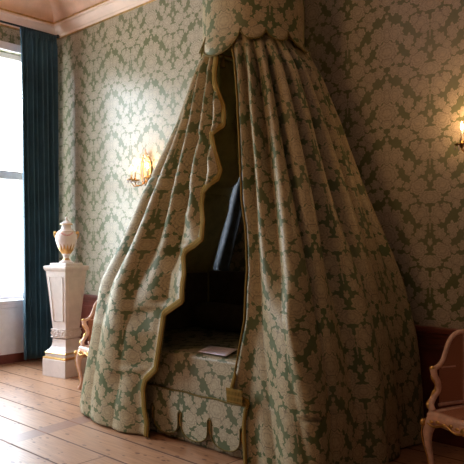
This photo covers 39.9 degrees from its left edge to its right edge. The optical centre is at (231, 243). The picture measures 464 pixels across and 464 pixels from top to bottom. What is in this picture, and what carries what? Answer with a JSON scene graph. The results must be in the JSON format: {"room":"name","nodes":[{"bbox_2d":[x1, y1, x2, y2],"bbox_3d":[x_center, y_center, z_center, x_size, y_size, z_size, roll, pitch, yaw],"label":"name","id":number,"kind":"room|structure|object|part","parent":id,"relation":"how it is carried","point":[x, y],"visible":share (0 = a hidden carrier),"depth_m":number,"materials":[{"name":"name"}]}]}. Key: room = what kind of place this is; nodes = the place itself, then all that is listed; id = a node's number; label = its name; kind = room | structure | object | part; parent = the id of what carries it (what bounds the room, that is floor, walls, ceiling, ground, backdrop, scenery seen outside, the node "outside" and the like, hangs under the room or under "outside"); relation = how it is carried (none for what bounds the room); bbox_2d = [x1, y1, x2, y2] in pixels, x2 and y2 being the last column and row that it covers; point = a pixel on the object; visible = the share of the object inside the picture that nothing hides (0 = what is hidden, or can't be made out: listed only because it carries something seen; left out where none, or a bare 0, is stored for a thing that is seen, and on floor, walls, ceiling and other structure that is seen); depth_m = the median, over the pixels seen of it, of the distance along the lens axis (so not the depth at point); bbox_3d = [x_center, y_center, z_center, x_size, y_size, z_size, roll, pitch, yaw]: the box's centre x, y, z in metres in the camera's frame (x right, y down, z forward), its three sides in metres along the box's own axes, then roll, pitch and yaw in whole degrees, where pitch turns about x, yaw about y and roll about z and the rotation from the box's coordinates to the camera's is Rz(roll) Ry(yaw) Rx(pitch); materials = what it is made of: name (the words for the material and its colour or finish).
{"room":"historic interior","nodes":[
{"label":"historic interior","id":0,"kind":"room"},
{"bbox_2d":[0,26,20,55],"bbox_3d":[-5.204,-0.950,5.765,0.340,4.900,8.000,0,0,43],"label":"wall","id":1,"kind":"structure","parent":0,"point":[10,35],"depth_m":8.09,"materials":[{"name":"fabric"}]},
{"bbox_2d":[0,41,22,308],"bbox_3d":[-3.209,-0.863,7.835,0.335,3.335,1.850,0,0,43],"label":"window","id":2,"kind":"structure","parent":1,"relation":"in","point":[7,300],"depth_m":8.24,"materials":[{"name":"paint"}]},
{"bbox_3d":[-3.101,-0.885,7.734,0.030,3.290,1.850,0,0,43],"label":"casing","id":3,"kind":"part","parent":2,"relation":"part of","materials":[{"name":"paint"}]},
{"bbox_3d":[-3.209,0.735,7.835,0.335,0.050,1.750,0,0,43],"label":"sill","id":4,"kind":"part","parent":2,"relation":"part of","materials":[{"name":"paint"}]},
{"bbox_2d":[0,307,23,354],"bbox_3d":[-5.080,1.100,5.634,0.020,0.600,7.980,0,0,43],"label":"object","id":5,"kind":"structure","parent":1,"relation":"attached to","point":[11,319],"depth_m":8.07,"materials":[{"name":"white paint"}]},
{"bbox_2d":[0,352,42,364],"bbox_3d":[-5.074,1.442,5.629,0.035,0.115,7.980,0,0,43],"label":"baseboard","id":6,"kind":"structure","parent":1,"relation":"attached to","point":[16,357],"depth_m":8.07,"materials":[{"name":"brown wood"}]},
{"bbox_2d":[0,0,55,34],"bbox_3d":[-4.862,-2.921,5.443,0.600,0.399,8.000,0,0,43],"label":"trim","id":7,"kind":"structure","parent":1,"relation":"attached to","point":[34,14],"depth_m":8.11,"materials":[{"name":"beige paint"}]},
{"bbox_2d":[0,20,59,38],"bbox_3d":[-3.099,-2.700,7.581,0.239,0.080,2.282,0,0,43],"label":"curtain rod","id":8,"kind":"object","parent":1,"relation":"attached to","point":[1,21],"visible":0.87,"depth_m":7.96,"materials":[{"name":"metal"}]},
{"bbox_2d":[20,27,58,359],"bbox_3d":[-2.428,-0.627,8.101,0.162,4.135,0.516,0,0,43],"label":"window curtain","id":9,"kind":"object","parent":8,"relation":"hanging from","point":[39,50],"visible":0.94,"depth_m":8.10,"materials":[{"name":"teal fabric"}]},
{"bbox_2d":[0,359,463,463],"bbox_3d":[-1.508,1.550,2.294,10.600,0.100,8.400,0,0,43],"label":"floor","id":10,"kind":"structure","parent":0,"point":[42,421],"depth_m":4.91,"materials":[{"name":"brown wood"}]},
{"bbox_2d":[43,263,88,378],"bbox_3d":[-1.907,0.859,7.368,0.374,1.282,0.374,0,0,33],"label":"pedestal","id":11,"kind":"object","parent":10,"relation":"on","point":[65,281],"visible":0.98,"depth_m":7.26,"materials":[{"name":"beige paint"}]},
{"bbox_3d":[-1.982,0.625,7.253,0.234,0.514,0.052,0,0,33],"label":"panel moulding","id":12,"kind":"part","parent":11,"relation":"part of","materials":[{"name":"beige paint"}]},
{"bbox_2d":[53,217,78,262],"bbox_3d":[-1.906,-0.049,7.367,0.247,0.534,0.244,0,0,33],"label":"urn","id":13,"kind":"object","parent":11,"relation":"on","point":[66,238],"visible":0.99,"depth_m":7.30,"materials":[{"name":"ceramic"}]},
{"bbox_3d":[-1.907,-0.267,7.368,0.148,0.098,0.148,0,0,33],"label":"lid","id":14,"kind":"part","parent":13,"relation":"part of","materials":[{"name":"white ceramic"}]},
{"bbox_3d":[-1.793,0.625,7.293,0.054,0.514,0.233,0,0,33],"label":"panel moulding","id":15,"kind":"part","parent":11,"relation":"part of","materials":[{"name":"beige paint"}]},
{"bbox_2d":[74,301,96,388],"bbox_3d":[-1.198,0.997,6.621,0.689,1.006,0.604,0,0,40],"label":"armchair","id":16,"kind":"object","parent":10,"relation":"on","point":[83,349],"visible":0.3,"depth_m":6.66,"materials":[{"name":"pink paint"}]},
{"bbox_3d":[-1.570,1.294,6.617,0.089,0.411,0.070,0,0,-3],"label":"leg","id":17,"kind":"part","parent":16,"relation":"part of","materials":[{"name":"pink paint"}]},
{"bbox_3d":[-1.198,1.097,6.621,0.607,0.077,0.580,0,0,40],"label":"seat rail","id":18,"kind":"part","parent":16,"relation":"part of","materials":[{"name":"pink paint"}]},
{"bbox_3d":[-1.156,0.664,6.671,0.658,0.302,0.473,0,0,40],"label":"frame","id":19,"kind":"part","parent":16,"relation":"part of","materials":[{"name":"pink paint"}]},
{"bbox_3d":[-1.429,0.808,6.803,0.216,0.461,0.005,0,0,-40],"label":"cane panel","id":20,"kind":"part","parent":16,"relation":"part of","materials":[{"name":"brown wicker"}]},
{"bbox_2d":[146,270,403,458],"bbox_3d":[0.114,0.882,5.268,2.245,1.235,1.344,0,0,43],"label":"canopy bed","id":21,"kind":"object","parent":10,"relation":"on","point":[186,397],"visible":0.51,"depth_m":4.88,"materials":[{"name":"fabric"}]},
{"bbox_2d":[198,346,236,355],"bbox_3d":[-0.108,0.797,4.797,0.263,0.007,0.420,0,0,16],"label":"paper sheet","id":22,"kind":"object","parent":21,"relation":"on","point":[223,351],"visible":1,"depth_m":4.78,"materials":[{"name":"grey paper"}]},
{"bbox_2d":[420,329,463,463],"bbox_3d":[1.609,0.997,3.943,0.604,1.006,0.689,0,0,-35],"label":"armchair","id":23,"kind":"object","parent":10,"relation":"on","point":[451,419],"visible":1,"depth_m":4.12,"materials":[{"name":"pink paint"}]},
{"bbox_3d":[1.249,1.294,4.036,0.089,0.411,0.070,0,0,12],"label":"leg","id":24,"kind":"part","parent":23,"relation":"part of","materials":[{"name":"pink paint"}]},
{"bbox_3d":[1.609,1.097,3.943,0.580,0.077,0.607,0,0,-35],"label":"seat rail","id":25,"kind":"part","parent":23,"relation":"part of","materials":[{"name":"pink paint"}]},
{"bbox_3d":[1.663,0.664,3.980,0.473,0.302,0.658,0,0,-35],"label":"frame","id":26,"kind":"part","parent":23,"relation":"part of","materials":[{"name":"pink paint"}]},
{"bbox_3d":[1.682,1.038,3.994,0.411,0.024,0.643,0,0,-35],"label":"rail","id":27,"kind":"part","parent":23,"relation":"part of","materials":[{"name":"pink paint"}]},
{"bbox_3d":[1.434,0.808,4.179,0.216,0.461,0.005,0,0,-25],"label":"cane panel","id":28,"kind":"part","parent":23,"relation":"part of","materials":[{"name":"brown wicker"}]},
{"bbox_3d":[1.619,1.064,3.950,0.505,0.001,0.510,0,0,-35],"label":"cane seat","id":29,"kind":"part","parent":23,"relation":"part of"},
{"bbox_2d":[57,0,463,328],"bbox_3d":[1.298,-0.950,5.283,10.600,4.900,0.200,0,0,43],"label":"wall","id":30,"kind":"structure","parent":0,"point":[392,71],"depth_m":5.43,"materials":[{"name":"fabric"}]},
{"bbox_2d":[49,0,155,39],"bbox_3d":[1.097,-2.921,4.923,10.000,0.399,0.600,0,0,43],"label":"trim","id":31,"kind":"structure","parent":30,"relation":"attached to","point":[70,17],"depth_m":7.95,"materials":[{"name":"beige paint"}]},
{"bbox_2d":[126,148,151,186],"bbox_3d":[-1.039,-0.866,7.176,0.401,0.443,0.232,0,0,43],"label":"wall sconce","id":32,"kind":"object","parent":30,"relation":"attached to","point":[146,170],"visible":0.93,"depth_m":7.23,"materials":[{"name":"gold metal"}]},
{"bbox_3d":[-0.969,-0.853,7.251,0.194,0.379,0.028,0,0,43],"label":"plate","id":33,"kind":"part","parent":32,"relation":"part of","materials":[{"name":"gold metal"}]},
{"bbox_2d":[199,0,306,67],"bbox_3d":[0.229,-2.254,5.358,0.907,1.752,1.124,0,0,43],"label":"canopy","id":34,"kind":"object","parent":30,"relation":"attached to","point":[223,21],"visible":0.72,"depth_m":4.94,"materials":[{"name":"fabric"}]},
{"bbox_2d":[79,53,241,437],"bbox_3d":[-0.442,-0.062,5.667,1.896,3.102,1.518,0,0,43],"label":"curtain","id":35,"kind":"object","parent":34,"relation":"hanging from","point":[174,230],"visible":0.8,"depth_m":5.09,"materials":[{"name":"fabric"}]},
{"bbox_2d":[214,173,243,270],"bbox_3d":[0.109,-0.401,6.221,0.858,2.301,0.024,0,0,43],"label":"drape","id":36,"kind":"object","parent":34,"relation":"hanging from","point":[223,259],"visible":0.32,"depth_m":6.34,"materials":[{"name":"blue fabric"}]},
{"bbox_2d":[226,34,423,463],"bbox_3d":[0.431,-0.062,4.859,1.709,3.101,1.508,0,0,43],"label":"curtain","id":37,"kind":"object","parent":34,"relation":"hanging from","point":[329,368],"visible":1,"depth_m":4.35,"materials":[{"name":"fabric"}]},
{"bbox_2d":[80,294,461,416],"bbox_3d":[1.281,1.066,5.118,10.000,0.868,0.065,0,0,43],"label":"trim","id":38,"kind":"structure","parent":30,"relation":"attached to","point":[432,340],"depth_m":4.91,"materials":[{"name":"brown wood"}]},
{"bbox_3d":[-1.673,1.015,7.889,1.400,0.490,0.014,0,0,43],"label":"panel moulding","id":39,"kind":"part","parent":38,"relation":"part of","materials":[{"name":"brown wood"}]},
{"bbox_3d":[1.281,0.671,5.118,10.000,0.078,0.065,0,0,43],"label":"dado rail","id":40,"kind":"part","parent":38,"relation":"part of","materials":[{"name":"brown wood"}]},
{"bbox_3d":[1.826,1.015,4.603,1.400,0.490,0.014,0,0,43],"label":"panel moulding","id":41,"kind":"part","parent":38,"relation":"part of","materials":[{"name":"brown wood"}]},
{"bbox_2d":[424,417,463,447],"bbox_3d":[1.291,1.415,5.115,9.980,0.170,0.055,0,0,43],"label":"baseboard","id":42,"kind":"structure","parent":30,"relation":"attached to","point":[440,435],"depth_m":4.79,"materials":[{"name":"brown wood"}]},
{"bbox_2d":[454,122,463,151],"bbox_3d":[1.771,-0.856,4.537,0.401,0.443,0.232,0,0,43],"label":"wall sconce","id":43,"kind":"object","parent":30,"relation":"attached to","point":[461,144],"visible":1,"depth_m":4.63,"materials":[{"name":"gold metal"}]},
{"bbox_3d":[1.665,-0.720,4.637,0.108,0.050,0.108,0,0,43],"label":"drip dish","id":44,"kind":"part","parent":43,"relation":"part of","materials":[{"name":"gold metal"}]},
{"bbox_2d":[460,130,462,140],"bbox_3d":[1.665,-0.779,4.637,0.021,0.088,0.021,0,0,43],"label":"candle","id":45,"kind":"object","parent":43,"relation":"on","point":[461,132],"depth_m":4.63,"materials":[{"name":"wax"}]}
]}

